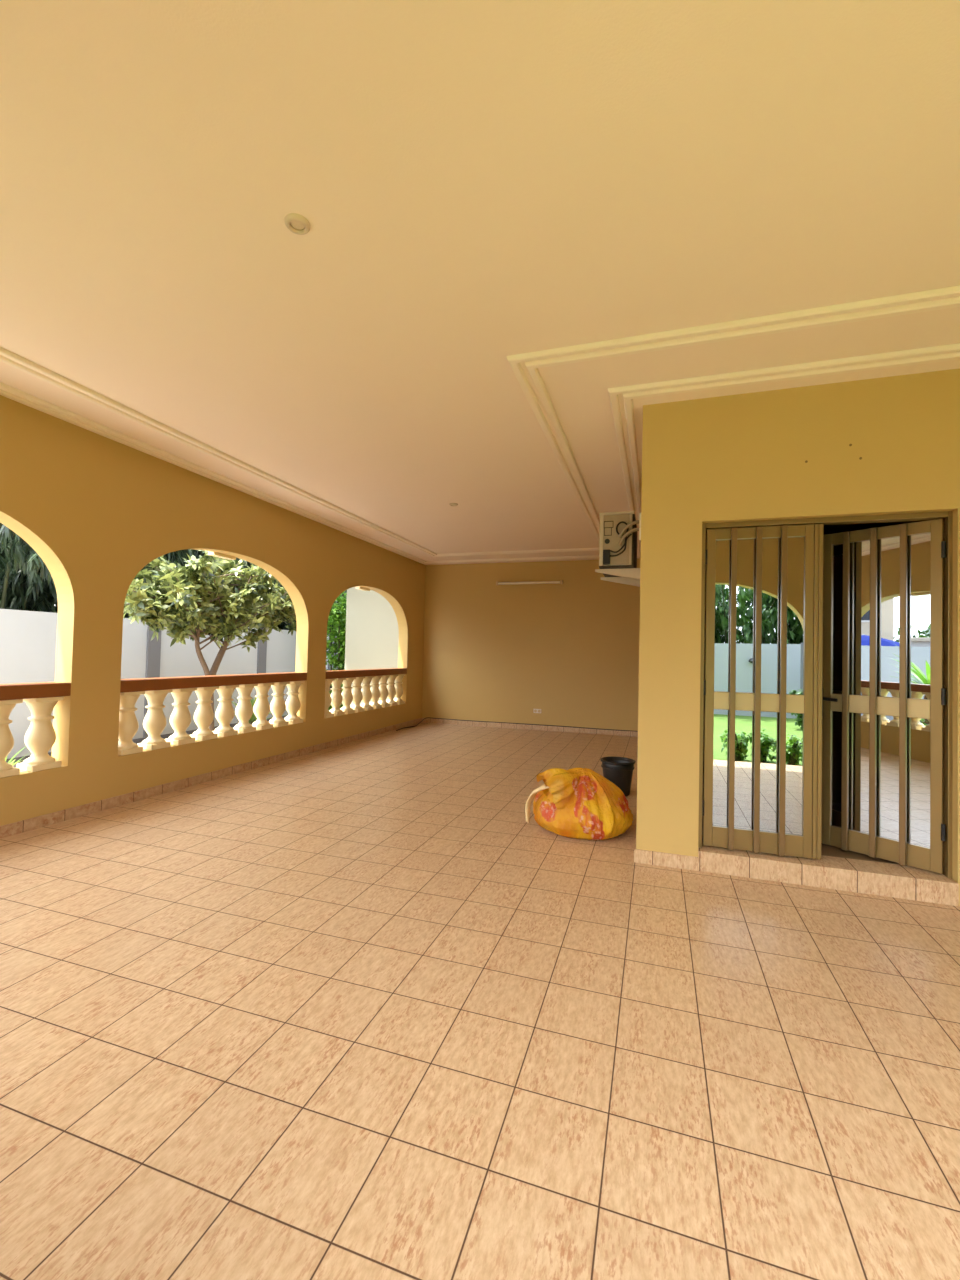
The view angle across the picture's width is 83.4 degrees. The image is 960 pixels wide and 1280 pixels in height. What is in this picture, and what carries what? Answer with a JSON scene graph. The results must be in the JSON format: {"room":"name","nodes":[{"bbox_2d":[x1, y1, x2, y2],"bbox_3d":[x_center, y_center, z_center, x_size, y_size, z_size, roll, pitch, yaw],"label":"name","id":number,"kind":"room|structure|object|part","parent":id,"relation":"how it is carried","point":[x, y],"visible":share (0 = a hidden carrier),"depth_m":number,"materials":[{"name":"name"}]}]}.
{"room":"covered veranda","nodes":[
{"label":"covered veranda","id":0,"kind":"room"},
{"bbox_2d":[0,395,425,825],"bbox_3d":[-2.879,-0.032,6.117,0.260,3.320,10.330,1,-2,18],"label":"wall","id":1,"kind":"structure","parent":0,"point":[96,509],"depth_m":4.81,"materials":[{"name":"beige paint"}]},
{"bbox_2d":[0,699,22,777],"bbox_3d":[-3.561,0.721,3.972,0.200,0.565,0.210,1,-2,18],"label":"baluster","id":2,"kind":"object","parent":1,"relation":"on","point":[6,706],"visible":0.99,"depth_m":3.96,"materials":[{"name":"beige paint"}]},
{"bbox_2d":[0,682,70,700],"bbox_3d":[-3.831,0.357,3.133,0.209,0.108,2.675,1,-2,18],"label":"handrail","id":3,"kind":"object","parent":1,"relation":"attached to","point":[12,691],"visible":1,"depth_m":4.12,"materials":[{"name":"brown paint"}]},
{"bbox_2d":[16,696,63,771],"bbox_3d":[-3.468,0.731,4.254,0.200,0.565,0.210,1,-2,18],"label":"baluster","id":4,"kind":"object","parent":1,"relation":"on","point":[40,736],"visible":0.97,"depth_m":4.20,"materials":[{"name":"beige paint"}]},
{"bbox_2d":[118,691,144,755],"bbox_3d":[-3.244,0.753,4.941,0.200,0.565,0.210,1,-2,18],"label":"baluster","id":5,"kind":"object","parent":1,"relation":"on","point":[128,723],"visible":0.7,"depth_m":4.88,"materials":[{"name":"beige paint"}]},
{"bbox_2d":[138,689,172,749],"bbox_3d":[-3.151,0.762,5.224,0.200,0.565,0.210,1,-2,18],"label":"baluster","id":6,"kind":"object","parent":1,"relation":"on","point":[154,723],"visible":0.97,"depth_m":5.16,"materials":[{"name":"beige paint"}]},
{"bbox_2d":[165,688,196,744],"bbox_3d":[-3.058,0.771,5.508,0.200,0.565,0.210,1,-2,18],"label":"baluster","id":7,"kind":"object","parent":1,"relation":"on","point":[180,718],"visible":0.95,"depth_m":5.45,"materials":[{"name":"beige paint"}]},
{"bbox_2d":[190,686,218,740],"bbox_3d":[-2.966,0.780,5.791,0.200,0.565,0.210,1,-2,18],"label":"baluster","id":8,"kind":"object","parent":1,"relation":"on","point":[203,715],"visible":0.94,"depth_m":5.73,"materials":[{"name":"beige paint"}]},
{"bbox_2d":[0,718,421,838],"bbox_3d":[-2.754,1.468,6.127,0.012,0.088,10.140,1,-2,18],"label":"baseboard","id":9,"kind":"structure","parent":1,"relation":"attached to","point":[22,826],"depth_m":5.20,"materials":[{"name":"tile"}]},
{"bbox_2d":[120,672,306,692],"bbox_3d":[-2.866,0.453,6.083,0.209,0.108,2.685,1,-2,18],"label":"handrail","id":10,"kind":"object","parent":1,"relation":"attached to","point":[161,683],"visible":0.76,"depth_m":5.67,"materials":[{"name":"brown paint"}]},
{"bbox_2d":[213,685,238,736],"bbox_3d":[-2.873,0.790,6.075,0.200,0.565,0.210,1,-2,18],"label":"baluster","id":11,"kind":"object","parent":1,"relation":"on","point":[224,714],"visible":0.93,"depth_m":6.01,"materials":[{"name":"beige paint"}]},
{"bbox_2d":[234,684,257,732],"bbox_3d":[-2.780,0.799,6.358,0.200,0.565,0.210,1,-2,18],"label":"baluster","id":12,"kind":"object","parent":1,"relation":"on","point":[244,709],"visible":0.93,"depth_m":6.29,"materials":[{"name":"beige paint"}]},
{"bbox_2d":[253,683,274,729],"bbox_3d":[-2.688,0.808,6.641,0.200,0.565,0.210,1,-2,18],"label":"baluster","id":13,"kind":"object","parent":1,"relation":"on","point":[261,709],"visible":0.92,"depth_m":6.58,"materials":[{"name":"beige paint"}]},
{"bbox_2d":[269,682,289,726],"bbox_3d":[-2.595,0.817,6.925,0.200,0.565,0.210,1,-2,18],"label":"baluster","id":14,"kind":"object","parent":1,"relation":"on","point":[278,705],"visible":0.94,"depth_m":6.86,"materials":[{"name":"beige paint"}]},
{"bbox_2d":[285,681,303,723],"bbox_3d":[-2.502,0.827,7.208,0.200,0.565,0.210,1,-2,18],"label":"baluster","id":15,"kind":"object","parent":1,"relation":"on","point":[293,705],"visible":0.93,"depth_m":7.15,"materials":[{"name":"beige paint"}]},
{"bbox_2d":[324,679,334,717],"bbox_3d":[-2.275,0.849,7.903,0.200,0.565,0.210,1,-2,18],"label":"baluster","id":16,"kind":"object","parent":1,"relation":"on","point":[328,700],"visible":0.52,"depth_m":7.85,"materials":[{"name":"beige paint"}]},
{"bbox_2d":[329,678,345,715],"bbox_3d":[-2.183,0.858,8.184,0.200,0.565,0.210,1,-2,18],"label":"baluster","id":17,"kind":"object","parent":1,"relation":"on","point":[336,696],"visible":0.89,"depth_m":8.12,"materials":[{"name":"beige paint"}]},
{"bbox_2d":[341,677,355,713],"bbox_3d":[-2.092,0.867,8.464,0.200,0.565,0.210,1,-2,18],"label":"baluster","id":18,"kind":"object","parent":1,"relation":"on","point":[347,695],"visible":0.88,"depth_m":8.40,"materials":[{"name":"beige paint"}]},
{"bbox_2d":[351,677,365,711],"bbox_3d":[-2.000,0.876,8.744,0.200,0.565,0.210,1,-2,18],"label":"baluster","id":19,"kind":"object","parent":1,"relation":"on","point":[357,694],"visible":0.84,"depth_m":8.68,"materials":[{"name":"beige paint"}]},
{"bbox_2d":[326,668,406,678],"bbox_3d":[-1.901,0.549,9.033,0.209,0.108,2.655,1,-2,18],"label":"handrail","id":20,"kind":"object","parent":1,"relation":"attached to","point":[334,674],"visible":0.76,"depth_m":8.76,"materials":[{"name":"brown paint"}]},
{"bbox_2d":[360,676,374,710],"bbox_3d":[-1.908,0.885,9.024,0.200,0.565,0.210,1,-2,18],"label":"baluster","id":21,"kind":"object","parent":1,"relation":"on","point":[367,695],"visible":0.8,"depth_m":8.96,"materials":[{"name":"beige paint"}]},
{"bbox_2d":[370,675,382,708],"bbox_3d":[-1.817,0.895,9.305,0.200,0.565,0.210,1,-2,18],"label":"baluster","id":22,"kind":"object","parent":1,"relation":"on","point":[375,691],"visible":0.82,"depth_m":9.24,"materials":[{"name":"beige paint"}]},
{"bbox_2d":[378,675,390,706],"bbox_3d":[-1.725,0.904,9.585,0.200,0.565,0.210,1,-2,18],"label":"baluster","id":23,"kind":"object","parent":1,"relation":"on","point":[383,684],"visible":0.81,"depth_m":9.52,"materials":[{"name":"beige paint"}]},
{"bbox_2d":[386,674,397,705],"bbox_3d":[-1.633,0.913,9.865,0.200,0.565,0.210,1,-2,18],"label":"baluster","id":24,"kind":"object","parent":1,"relation":"on","point":[391,688],"visible":0.73,"depth_m":9.80,"materials":[{"name":"beige paint"}]},
{"bbox_2d":[394,674,404,704],"bbox_3d":[-1.542,0.922,10.145,0.200,0.565,0.210,1,-2,18],"label":"baluster","id":25,"kind":"object","parent":1,"relation":"on","point":[398,686],"visible":0.7,"depth_m":10.08,"materials":[{"name":"beige paint"}]},
{"bbox_2d":[0,343,959,563],"bbox_3d":[3.497,-1.585,4.118,12.912,0.026,9.652,1,-2,18],"label":"trim","id":26,"kind":"structure","parent":1,"relation":"attached to","point":[621,398],"depth_m":3.83,"materials":[{"name":"beige paint"}]},
{"bbox_2d":[0,722,959,1279],"bbox_3d":[3.437,1.657,3.996,13.110,0.120,10.330,1,-2,18],"label":"floor","id":27,"kind":"structure","parent":0,"point":[343,1011],"depth_m":1.95,"materials":[{"name":"tile"}]},
{"bbox_2d":[525,768,633,839],"bbox_3d":[0.817,1.278,4.385,0.829,0.540,0.823,1,-2,18],"label":"bag","id":28,"kind":"object","parent":27,"relation":"on","point":[576,803],"visible":1,"depth_m":4.14,"materials":[{"name":"yellow fabric"}]},
{"bbox_3d":[0.523,1.290,4.332,0.304,0.364,0.124,1,-2,18],"label":"bag handle","id":29,"kind":"part","parent":28,"relation":"part of","materials":[{"name":"white plastic"}]},
{"bbox_2d":[600,756,635,795],"bbox_3d":[1.427,1.417,5.592,0.356,0.350,0.356,1,-2,18],"label":"bucket","id":30,"kind":"object","parent":27,"relation":"on","point":[619,770],"visible":0.83,"depth_m":5.47,"materials":[{"name":"black plastic"}]},
{"bbox_2d":[698,841,958,905],"bbox_3d":[2.168,1.490,3.489,1.420,0.132,0.232,1,-2,18],"label":"step","id":31,"kind":"structure","parent":27,"relation":"on","point":[830,872],"depth_m":3.38,"materials":[{"name":"tile"}]},
{"bbox_2d":[0,0,959,564],"bbox_3d":[3.448,-1.732,3.865,14.300,0.250,11.380,1,-2,18],"label":"ceiling","id":32,"kind":"structure","parent":0,"point":[477,184],"depth_m":2.19,"materials":[{"name":"beige paint"}]},
{"bbox_2d":[284,213,310,234],"bbox_3d":[-0.763,-1.734,2.253,0.104,0.018,0.104,1,-2,18],"label":"recessed light","id":33,"kind":"object","parent":32,"relation":"in","point":[298,224],"visible":1,"depth_m":2.24,"materials":[{"name":"white plastic"}]},
{"bbox_2d":[0,285,959,556],"bbox_3d":[3.477,-1.588,4.041,11.902,0.026,8.452,1,-2,18],"label":"trim","id":34,"kind":"structure","parent":32,"relation":"attached to","point":[525,366],"depth_m":3.22,"materials":[{"name":"beige paint"}]},
{"bbox_2d":[345,558,640,730],"bbox_3d":[0.199,-0.049,10.646,6.410,3.720,0.212,1,-2,18],"label":"wall","id":35,"kind":"structure","parent":0,"point":[568,651],"depth_m":10.36,"materials":[{"name":"beige paint"}]},
{"bbox_2d":[396,717,637,736],"bbox_3d":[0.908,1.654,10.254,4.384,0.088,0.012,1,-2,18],"label":"baseboard","id":36,"kind":"structure","parent":35,"relation":"attached to","point":[427,720],"depth_m":10.21,"materials":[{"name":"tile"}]},
{"bbox_2d":[496,580,562,584],"bbox_3d":[0.935,-1.092,10.293,1.294,0.068,0.094,1,-2,18],"label":"light","id":37,"kind":"object","parent":35,"relation":"attached to","point":[560,581],"visible":1,"depth_m":10.25,"materials":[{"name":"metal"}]},
{"bbox_2d":[703,564,705,750],"bbox_3d":[3.725,0.236,5.316,3.624,2.800,4.170,1,-2,18],"label":"wall","id":38,"kind":"structure","parent":0,"point":[705,564],"depth_m":7.59,"materials":[{"name":"paint"}]},
{"bbox_2d":[702,524,823,859],"bbox_3d":[1.873,0.322,3.599,0.720,2.170,0.086,1,-2,18],"label":"door","id":39,"kind":"structure","parent":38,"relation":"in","point":[762,768],"depth_m":3.59,"materials":[{"name":"brown metal"}]},
{"bbox_3d":[1.853,0.874,3.607,0.554,0.805,0.006,1,-2,18],"label":"glass pane","id":40,"kind":"part","parent":39,"relation":"part of","materials":[{"name":"clear glass"}]},
{"bbox_3d":[1.843,1.339,3.596,0.542,0.135,0.044,1,-2,18],"label":"rail","id":41,"kind":"part","parent":39,"relation":"part of","materials":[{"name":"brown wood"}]},
{"bbox_3d":[1.864,0.417,3.619,0.542,0.120,0.048,1,-2,18],"label":"rail","id":42,"kind":"part","parent":39,"relation":"part of","materials":[{"name":"beige metal"}]},
{"bbox_3d":[1.877,-0.165,3.634,0.554,1.055,0.006,1,-2,18],"label":"glass pane","id":43,"kind":"part","parent":39,"relation":"part of","materials":[{"name":"clear glass"}]},
{"bbox_3d":[1.889,-0.725,3.648,0.542,0.075,0.044,1,-2,18],"label":"rail","id":44,"kind":"part","parent":39,"relation":"part of","materials":[{"name":"brown wood"}]},
{"bbox_2d":[698,511,952,878],"bbox_3d":[2.194,0.315,3.514,1.420,2.220,0.080,1,-2,18],"label":"door frame","id":45,"kind":"structure","parent":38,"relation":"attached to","point":[947,516],"depth_m":3.32,"materials":[{"name":"brown metal"}]},
{"bbox_2d":[821,519,945,873],"bbox_3d":[2.598,0.337,3.549,0.120,2.170,0.720,2,-2,-39],"label":"door","id":46,"kind":"structure","parent":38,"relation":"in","point":[884,692],"depth_m":3.52,"materials":[{"name":"brown metal"}]},
{"bbox_3d":[2.399,0.437,3.735,0.060,0.200,0.151,2,-2,-17],"label":"handle","id":47,"kind":"part","parent":46,"relation":"part of","materials":[{"name":"black plastic"}]},
{"bbox_3d":[2.611,1.355,3.535,0.044,0.135,0.542,2,-2,-39],"label":"rail","id":48,"kind":"part","parent":46,"relation":"part of","materials":[{"name":"brown wood"}]},
{"bbox_3d":[2.632,0.433,3.558,0.048,0.120,0.542,2,-2,-39],"label":"rail","id":49,"kind":"part","parent":46,"relation":"part of","materials":[{"name":"beige metal"}]},
{"bbox_3d":[2.622,0.890,3.547,0.006,0.805,0.554,2,-2,-39],"label":"glass pane","id":50,"kind":"part","parent":46,"relation":"part of","materials":[{"name":"clear glass"}]},
{"bbox_3d":[2.658,-0.709,3.587,0.044,0.075,0.542,2,-2,-39],"label":"rail","id":51,"kind":"part","parent":46,"relation":"part of","materials":[{"name":"brown wood"}]},
{"bbox_3d":[2.645,-0.150,3.573,0.006,1.055,0.554,2,-2,-39],"label":"glass pane","id":52,"kind":"part","parent":46,"relation":"part of","materials":[{"name":"clear glass"}]},
{"bbox_2d":[636,368,959,905],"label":"wall","id":53,"kind":"structure","parent":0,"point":[738,457],"depth_m":3.61,"materials":[{"name":"beige paint"}]},
{"bbox_2d":[595,568,639,579],"bbox_3d":[1.364,-0.636,5.259,0.471,0.115,0.044,1,-2,18],"label":"wall bracket","id":54,"kind":"object","parent":53,"relation":"attached to","point":[634,573],"visible":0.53,"depth_m":5.23,"materials":[{"name":"white metal"}]},
{"bbox_2d":[599,511,638,576],"bbox_3d":[1.471,-0.954,5.510,0.431,0.537,0.845,1,-2,18],"label":"air conditioner","id":55,"kind":"object","parent":53,"relation":"attached to","point":[618,530],"visible":0.87,"depth_m":5.18,"materials":[{"name":"white metal"}]},
{"bbox_3d":[1.179,-0.966,5.231,0.038,0.495,0.019,1,-2,18],"label":"corner post","id":56,"kind":"part","parent":55,"relation":"part of","materials":[{"name":"white metal"}]},
{"bbox_3d":[1.242,-1.079,5.208,0.090,0.142,0.005,1,-2,18],"label":"label plate","id":57,"kind":"part","parent":55,"relation":"part of","materials":[{"name":"beige plastic"}]},
{"bbox_3d":[1.313,-0.967,5.189,0.242,0.480,0.012,1,-2,18],"label":"plate","id":58,"kind":"part","parent":55,"relation":"part of","materials":[{"name":"metal"}]},
{"bbox_3d":[1.427,-0.951,5.560,0.305,0.508,0.768,1,-2,18],"label":"casing","id":59,"kind":"part","parent":55,"relation":"part of","materials":[{"name":"white metal"}]},
{"bbox_2d":[601,577,639,586],"bbox_3d":[1.538,-0.619,5.791,0.471,0.115,0.044,1,-2,18],"label":"wall bracket","id":60,"kind":"object","parent":53,"relation":"attached to","point":[623,580],"visible":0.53,"depth_m":5.77,"materials":[{"name":"white metal"}]},
{"bbox_2d":[639,513,640,541],"bbox_3d":[1.166,-0.817,3.914,0.018,0.200,0.070,1,-2,18],"label":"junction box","id":61,"kind":"object","parent":53,"relation":"attached to","point":[639,513],"visible":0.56,"depth_m":3.88,"materials":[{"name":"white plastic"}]},
{"bbox_2d":[634,839,697,870],"bbox_3d":[6.168,1.647,5.290,8.726,0.088,6.150,1,-2,18],"label":"baseboard","id":62,"kind":"structure","parent":53,"relation":"attached to","point":[640,856],"depth_m":3.66,"materials":[{"name":"tile"}]},
{"bbox_2d":[702,751,899,864],"bbox_3d":[3.636,1.519,5.261,3.524,0.030,4.050,1,-2,18],"label":"floor","id":63,"kind":"structure","parent":0,"point":[826,850],"depth_m":3.61,"materials":[{"name":"beige tile"}]},
{"bbox_2d":[823,520,927,534],"bbox_3d":[3.693,-1.140,5.319,3.524,0.050,4.070,1,-2,18],"label":"ceiling","id":64,"kind":"structure","parent":0,"point":[838,528],"depth_m":5.29,"materials":[{"name":"paint"}]},
{"label":"outside","id":65,"kind":"structure","parent":0,"visible":0},
{"bbox_3d":[-0.042,1.848,-0.046,120.000,0.240,120.000,1,-2,18],"label":"ground","id":66,"kind":"structure","parent":65,"visible":0},
{"bbox_2d":[0,543,56,612],"bbox_3d":[-9.380,-1.857,8.903,7.427,8.030,7.892,2,-2,-39],"label":"dense tree","id":67,"kind":"object","parent":66,"relation":"on","point":[54,594],"visible":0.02,"depth_m":8.11,"materials":[{"name":"green plant"}]},
{"bbox_2d":[0,523,57,612],"bbox_3d":[-7.321,-1.115,7.792,4.548,5.739,4.281,1,-1,-6],"label":"clump","id":68,"kind":"object","parent":66,"relation":"on","point":[32,567],"visible":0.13,"depth_m":7.50,"materials":[{"name":"green plant"}]},
{"bbox_2d":[20,549,238,617],"bbox_3d":[-6.626,-1.219,9.633,4.689,6.069,4.377,2,-1,-12],"label":"clump","id":69,"kind":"object","parent":66,"relation":"on","point":[178,555],"visible":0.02,"depth_m":9.60,"materials":[{"name":"green plant"}]},
{"bbox_2d":[183,553,284,627],"bbox_3d":[-5.915,-0.938,11.933,4.523,5.664,5.098,3,-2,-44],"label":"clump","id":70,"kind":"object","parent":66,"relation":"on","point":[249,564],"visible":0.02,"depth_m":11.56,"materials":[{"name":"green plant"}]},
{"bbox_2d":[268,582,346,629],"bbox_3d":[-5.291,-1.015,14.205,4.282,5.950,4.436,0,-2,44],"label":"clump","id":71,"kind":"object","parent":66,"relation":"on","point":[281,625],"visible":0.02,"depth_m":13.85,"materials":[{"name":"green plant"}]},
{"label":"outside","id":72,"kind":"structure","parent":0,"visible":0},
{"bbox_3d":[-4.969,1.649,5.624,3.500,0.200,24.300,1,-2,18],"label":"paving","id":73,"kind":"object","parent":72,"visible":0},
{"bbox_2d":[5,747,28,767],"bbox_3d":[-5.185,1.317,5.799,0.865,0.489,0.806,3,-2,-44],"label":"plant","id":74,"kind":"object","parent":73,"relation":"on","point":[12,762],"visible":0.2,"depth_m":5.89,"materials":[{"name":"green plant"}]},
{"bbox_2d":[6,715,287,766],"bbox_3d":[-5.823,1.536,6.065,1.000,0.050,24.000,1,-2,18],"label":"flower bed","id":75,"kind":"object","parent":73,"relation":"on","point":[190,732],"depth_m":8.67,"materials":[{"name":"soil"}]},
{"bbox_2d":[231,695,272,724],"bbox_3d":[-4.367,1.272,10.090,1.074,0.745,1.300,0,-2,38],"label":"plant","id":76,"kind":"object","parent":75,"relation":"on","point":[253,718],"visible":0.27,"depth_m":10.05,"materials":[{"name":"green plant"}]},
{"bbox_2d":[326,591,346,709],"bbox_3d":[-3.162,0.185,12.663,1.756,3.373,1.794,0,-2,35],"label":"leafy bush","id":77,"kind":"object","parent":75,"relation":"on","point":[338,634],"visible":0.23,"depth_m":12.23,"materials":[{"name":"green plant"}]},
{"bbox_2d":[0,609,337,758],"bbox_3d":[-6.376,0.556,6.173,0.215,1.950,24.200,1,-2,18],"label":"wall","id":78,"kind":"structure","parent":73,"relation":"on","point":[28,639],"depth_m":8.73,"materials":[{"name":"white paint"}]},
{"bbox_2d":[123,550,296,730],"bbox_3d":[-4.011,0.057,8.442,1.539,3.170,3.889,1,-2,22],"label":"tree","id":79,"kind":"object","parent":73,"relation":"on","point":[197,596],"visible":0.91,"depth_m":7.95,"materials":[{"name":"green plant"}]}
]}

